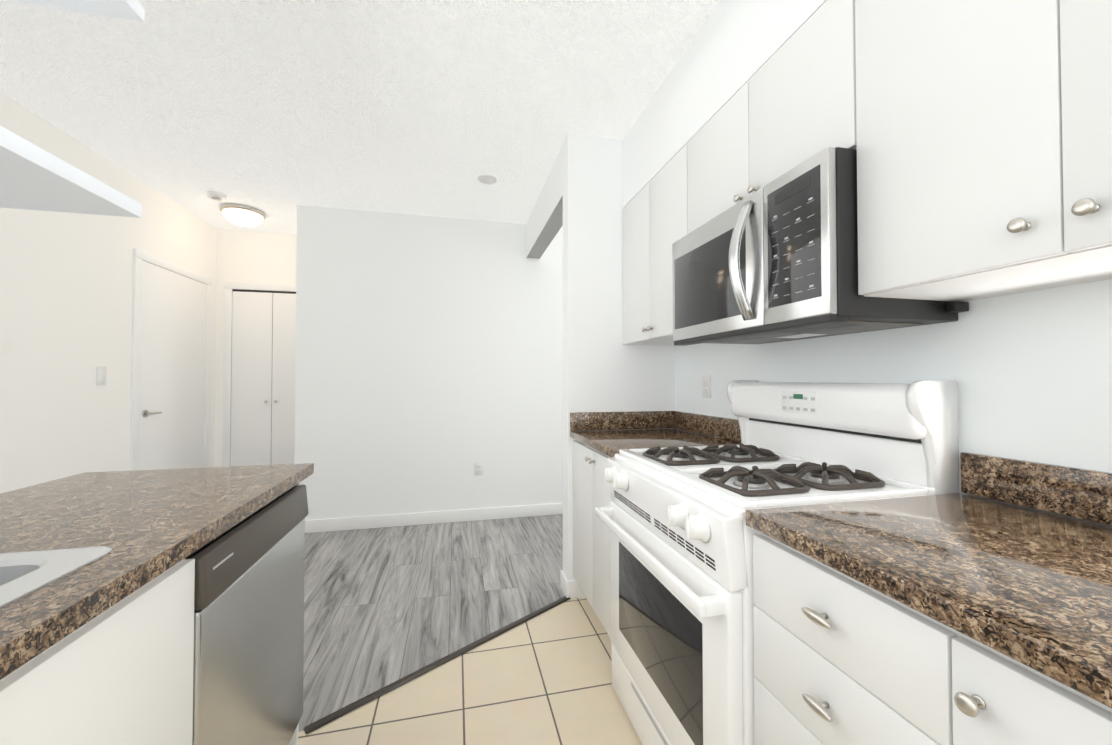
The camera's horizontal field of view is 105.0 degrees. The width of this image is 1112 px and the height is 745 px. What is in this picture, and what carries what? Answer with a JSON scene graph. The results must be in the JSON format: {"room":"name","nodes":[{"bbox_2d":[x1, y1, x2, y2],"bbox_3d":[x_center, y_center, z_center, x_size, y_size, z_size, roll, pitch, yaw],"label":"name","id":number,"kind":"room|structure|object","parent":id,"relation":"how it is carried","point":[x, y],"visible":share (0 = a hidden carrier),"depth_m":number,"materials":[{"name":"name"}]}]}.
{"room":"kitchen","nodes":[
{"label":"kitchen","id":0,"kind":"room"},
{"bbox_2d":[0,92,216,493],"bbox_3d":[-2.431,-0.074,0.788,0.120,2.580,6.540,0,-1,-13],"label":"wall","id":1,"kind":"structure","parent":0,"point":[66,287],"depth_m":2.43,"materials":[{"name":"white paint"}]},
{"bbox_2d":[96,366,106,384],"bbox_3d":[-2.795,0.021,2.622,0.009,0.116,0.072,0,-1,-13],"label":"light switch","id":2,"kind":"object","parent":1,"relation":"attached to","point":[101,371],"visible":1,"depth_m":2.62,"materials":[{"name":"white plastic"}]},
{"bbox_2d":[130,248,211,470],"bbox_3d":[-2.953,0.212,3.312,0.018,2.090,0.920,0,-1,-13],"label":"door frame","id":3,"kind":"structure","parent":1,"relation":"attached to","point":[139,256],"depth_m":2.92,"materials":[{"name":"white wood"}]},
{"bbox_2d":[139,260,206,469],"bbox_3d":[-2.930,0.239,3.316,0.060,2.019,0.794,0,-1,-13],"label":"hall door","id":4,"kind":"structure","parent":1,"relation":"in","point":[173,371],"depth_m":3.26,"materials":[{"name":"white wood"}]},
{"bbox_2d":[214,229,296,466],"bbox_3d":[-2.667,-0.022,4.029,0.900,2.580,0.120,0,-1,-13],"label":"wall","id":5,"kind":"structure","parent":0,"point":[245,256],"depth_m":3.93,"materials":[{"name":"white paint"}]},
{"bbox_2d":[222,282,295,466],"bbox_3d":[-2.642,0.222,3.961,0.780,2.090,0.018,0,-1,-13],"label":"trim","id":6,"kind":"structure","parent":5,"relation":"attached to","point":[229,287],"depth_m":3.88,"materials":[{"name":"white wood"}]},
{"bbox_2d":[230,289,295,466],"bbox_3d":[-2.640,0.251,3.951,0.658,2.025,0.035,0,-1,-13],"label":"closet doors","id":7,"kind":"structure","parent":5,"relation":"in","point":[263,378],"depth_m":3.94,"materials":[{"name":"white wood"}]},
{"bbox_2d":[0,0,719,233],"bbox_3d":[0.208,-1.414,1.429,5.540,0.120,6.540,0,-1,-13],"label":"ceiling","id":8,"kind":"structure","parent":0,"point":[276,112],"depth_m":2.03,"materials":[{"name":"white paint"}]},
{"bbox_2d":[0,0,144,217],"bbox_3d":[-0.687,-0.835,-0.614,0.570,1.095,2.650,0,-1,-13],"label":"shelf unit","id":9,"kind":"object","parent":8,"relation":"hanging from","point":[33,177],"visible":1,"depth_m":0.64,"materials":[{"name":"white wood"}]},
{"bbox_2d":[206,191,226,200],"bbox_3d":[-2.522,-1.307,3.170,0.124,0.037,0.124,0,-1,-13],"label":"smoke detector","id":10,"kind":"object","parent":8,"relation":"attached to","point":[216,195],"visible":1,"depth_m":3.14,"materials":[{"name":"white plastic"}]},
{"bbox_2d":[219,203,265,226],"bbox_3d":[-2.554,-1.261,3.480,0.310,0.119,0.310,0,-1,-13],"label":"light","id":11,"kind":"object","parent":8,"relation":"attached to","point":[243,215],"visible":1,"depth_m":3.40,"materials":[{"name":"white glass"}]},
{"bbox_2d":[477,175,496,183],"bbox_3d":[-0.474,-1.326,2.932,0.132,0.008,0.132,0,-1,-13],"label":"recessed light","id":12,"kind":"object","parent":8,"relation":"in","point":[486,179],"visible":1,"depth_m":2.93,"materials":[{"name":"white plastic"}]},
{"bbox_2d":[294,205,562,519],"bbox_3d":[-0.002,-0.018,4.270,4.400,2.580,0.870,0,-1,-13],"label":"wall","id":13,"kind":"structure","parent":0,"point":[429,364],"depth_m":3.57,"materials":[{"name":"white paint"}]},
{"bbox_2d":[305,503,562,532],"bbox_3d":[0.093,1.215,3.819,4.412,0.100,0.012,0,-1,-13],"label":"baseboard","id":14,"kind":"structure","parent":13,"relation":"attached to","point":[420,518],"depth_m":3.54,"materials":[{"name":"white wood"}]},
{"bbox_2d":[475,462,482,474],"bbox_3d":[-0.661,0.822,3.650,0.072,0.116,0.008,0,-1,-13],"label":"outlet","id":15,"kind":"object","parent":13,"relation":"attached to","point":[478,468],"visible":1,"depth_m":3.65,"materials":[{"name":"white plastic"}]},
{"bbox_2d":[298,514,563,731],"bbox_3d":[0.208,1.276,1.385,5.540,0.100,6.540,0,-1,-13],"label":"floor","id":16,"kind":"structure","parent":0,"point":[384,606],"depth_m":2.40,"materials":[{"name":"grey wood"}]},
{"bbox_2d":[298,597,641,744],"bbox_3d":[0.029,1.205,0.220,2.340,0.004,4.110,0,-1,-13],"label":"tile floor","id":17,"kind":"structure","parent":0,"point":[544,678],"depth_m":1.60,"materials":[{"name":"beige tile"}]},
{"bbox_2d":[0,463,313,744],"bbox_3d":[-0.730,0.736,-0.299,0.641,0.924,3.412,0,-1,-13],"label":"base cabinet","id":18,"kind":"object","parent":17,"relation":"on","point":[97,577],"visible":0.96,"depth_m":0.69,"materials":[{"name":"white"}]},
{"bbox_2d":[0,546,111,607],"bbox_3d":[-0.880,0.380,0.270,0.495,0.194,0.807,0,-1,-13],"label":"sink","id":19,"kind":"object","parent":18,"relation":"in","point":[25,575],"depth_m":0.65,"materials":[{"name":"white ceramic"}]},
{"bbox_2d":[185,485,307,744],"bbox_3d":[-1.030,0.786,1.040,0.588,0.857,0.598,0,-1,-13],"label":"dishwasher","id":20,"kind":"object","parent":18,"relation":"in","point":[248,661],"visible":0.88,"depth_m":1.03,"materials":[{"name":"grey metal"}]},
{"bbox_2d":[303,596,570,733],"bbox_3d":[-0.392,1.227,1.896,1.287,0.008,0.036,1,-1,-44],"label":"trim","id":21,"kind":"structure","parent":17,"relation":"on","point":[323,721],"depth_m":1.73,"materials":[{"name":"grey metal"}]},
{"bbox_2d":[573,439,612,636],"bbox_3d":[0.475,0.794,2.081,0.623,0.885,0.699,0,-1,-13],"label":"base cabinet","id":22,"kind":"object","parent":17,"relation":"on","point":[591,537],"depth_m":2.02,"materials":[{"name":"white wood"}]},
{"bbox_2d":[570,427,740,458],"bbox_3d":[0.467,0.334,2.087,0.639,0.034,0.699,0,-1,-13],"label":"countertop","id":23,"kind":"structure","parent":22,"relation":"on","point":[608,443],"depth_m":2.04,"materials":[{"name":"brown stone"}]},
{"bbox_2d":[595,380,959,744],"bbox_3d":[0.583,0.625,1.356,0.725,1.200,0.754,0,-1,-13],"label":"gas range","id":24,"kind":"object","parent":17,"relation":"on","point":[673,520],"visible":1,"depth_m":1.16,"materials":[{"name":"white metal"}]},
{"bbox_2d":[753,534,929,744],"bbox_3d":[0.774,0.774,0.808,0.623,0.885,0.382,0,-1,-13],"label":"base cabinet","id":25,"kind":"object","parent":17,"relation":"on","point":[836,662],"depth_m":0.73,"materials":[{"name":"white wood"}]},
{"bbox_2d":[746,491,1111,714],"bbox_3d":[1.023,0.295,-0.281,0.639,0.034,2.632,0,-1,-13],"label":"countertop","id":26,"kind":"structure","parent":25,"relation":"on","point":[1031,588],"depth_m":0.65,"materials":[{"name":"brown stone"}]},
{"bbox_2d":[926,619,1111,744],"bbox_3d":[0.858,0.768,0.450,0.623,0.885,0.355,0,-1,-13],"label":"base cabinet","id":27,"kind":"object","parent":17,"relation":"on","point":[977,697],"depth_m":0.51,"materials":[{"name":"white wood"}]},
{"bbox_2d":[526,145,562,258],"bbox_3d":[-0.053,-1.176,3.151,0.120,0.300,1.320,0,-1,-13],"label":"header beam","id":28,"kind":"structure","parent":0,"point":[544,224],"depth_m":3.01,"materials":[{"name":"white paint"}]},
{"bbox_2d":[563,133,674,580],"bbox_3d":[1.304,-0.043,2.712,2.570,2.580,0.120,0,-1,-13],"label":"wall pillar","id":29,"kind":"structure","parent":0,"point":[605,369],"depth_m":2.41,"materials":[{"name":"white paint"}]},
{"bbox_2d":[560,570,581,593],"bbox_3d":[1.286,1.198,2.740,2.582,0.100,0.042,0,-1,-13],"label":"baseboard","id":30,"kind":"structure","parent":29,"relation":"attached to","point":[571,589],"depth_m":2.34,"materials":[{"name":"white wood"}]},
{"bbox_2d":[570,411,673,430],"bbox_3d":[0.390,0.272,2.418,0.639,0.100,0.020,0,-1,-13],"label":"backsplash","id":31,"kind":"structure","parent":29,"relation":"attached to","point":[579,421],"depth_m":2.40,"materials":[{"name":"brown stone"}]},
{"bbox_2d":[622,0,826,207],"bbox_3d":[1.010,-1.172,0.489,0.325,0.394,4.110,0,-1,-13],"label":"bulkhead soffit","id":32,"kind":"structure","parent":0,"point":[733,48],"depth_m":1.63,"materials":[{"name":"white paint"}]},
{"bbox_2d":[675,279,1111,492],"bbox_3d":[1.213,-0.078,0.580,0.120,2.580,4.230,0,-1,-13],"label":"wall","id":33,"kind":"structure","parent":0,"point":[1030,372],"depth_m":1.01,"materials":[{"name":"white paint"}]},
{"bbox_2d":[622,149,681,345],"bbox_3d":[0.620,-0.552,2.135,0.328,0.780,0.703,0,-1,-13],"label":"upper cabinet","id":34,"kind":"object","parent":33,"relation":"attached to","point":[652,220],"depth_m":2.08,"materials":[{"name":"white wood"}]},
{"bbox_2d":[702,375,710,397],"bbox_3d":[0.770,0.071,2.184,0.008,0.116,0.072,0,-1,-13],"label":"outlet","id":35,"kind":"object","parent":33,"relation":"attached to","point":[706,386],"visible":1,"depth_m":2.18,"materials":[{"name":"white plastic"}]},
{"bbox_2d":[682,0,845,236],"bbox_3d":[0.787,-0.745,1.426,0.328,0.418,0.754,0,-1,-13],"label":"upper cabinet","id":36,"kind":"object","parent":33,"relation":"attached to","point":[793,108],"depth_m":1.28,"materials":[{"name":"white wood"}]},
{"bbox_2d":[672,147,968,345],"bbox_3d":[0.720,-0.323,1.388,0.470,0.416,0.776,0,-1,-13],"label":"over-the-range microwave","id":37,"kind":"object","parent":36,"relation":"attached to","point":[775,260],"visible":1,"depth_m":1.15,"materials":[{"name":"grey metal"}]},
{"bbox_2d":[674,411,1111,526],"bbox_3d":[1.159,0.241,0.494,0.020,0.100,4.078,0,-1,-13],"label":"backsplash","id":38,"kind":"structure","parent":33,"relation":"attached to","point":[1080,493],"depth_m":0.95,"materials":[{"name":"brown stone"}]},
{"bbox_2d":[842,0,1111,301],"bbox_3d":[0.954,-0.576,0.712,0.328,0.780,0.701,0,-1,-13],"label":"upper cabinet","id":39,"kind":"object","parent":33,"relation":"attached to","point":[976,135],"depth_m":0.79,"materials":[{"name":"white wood"}]}
]}

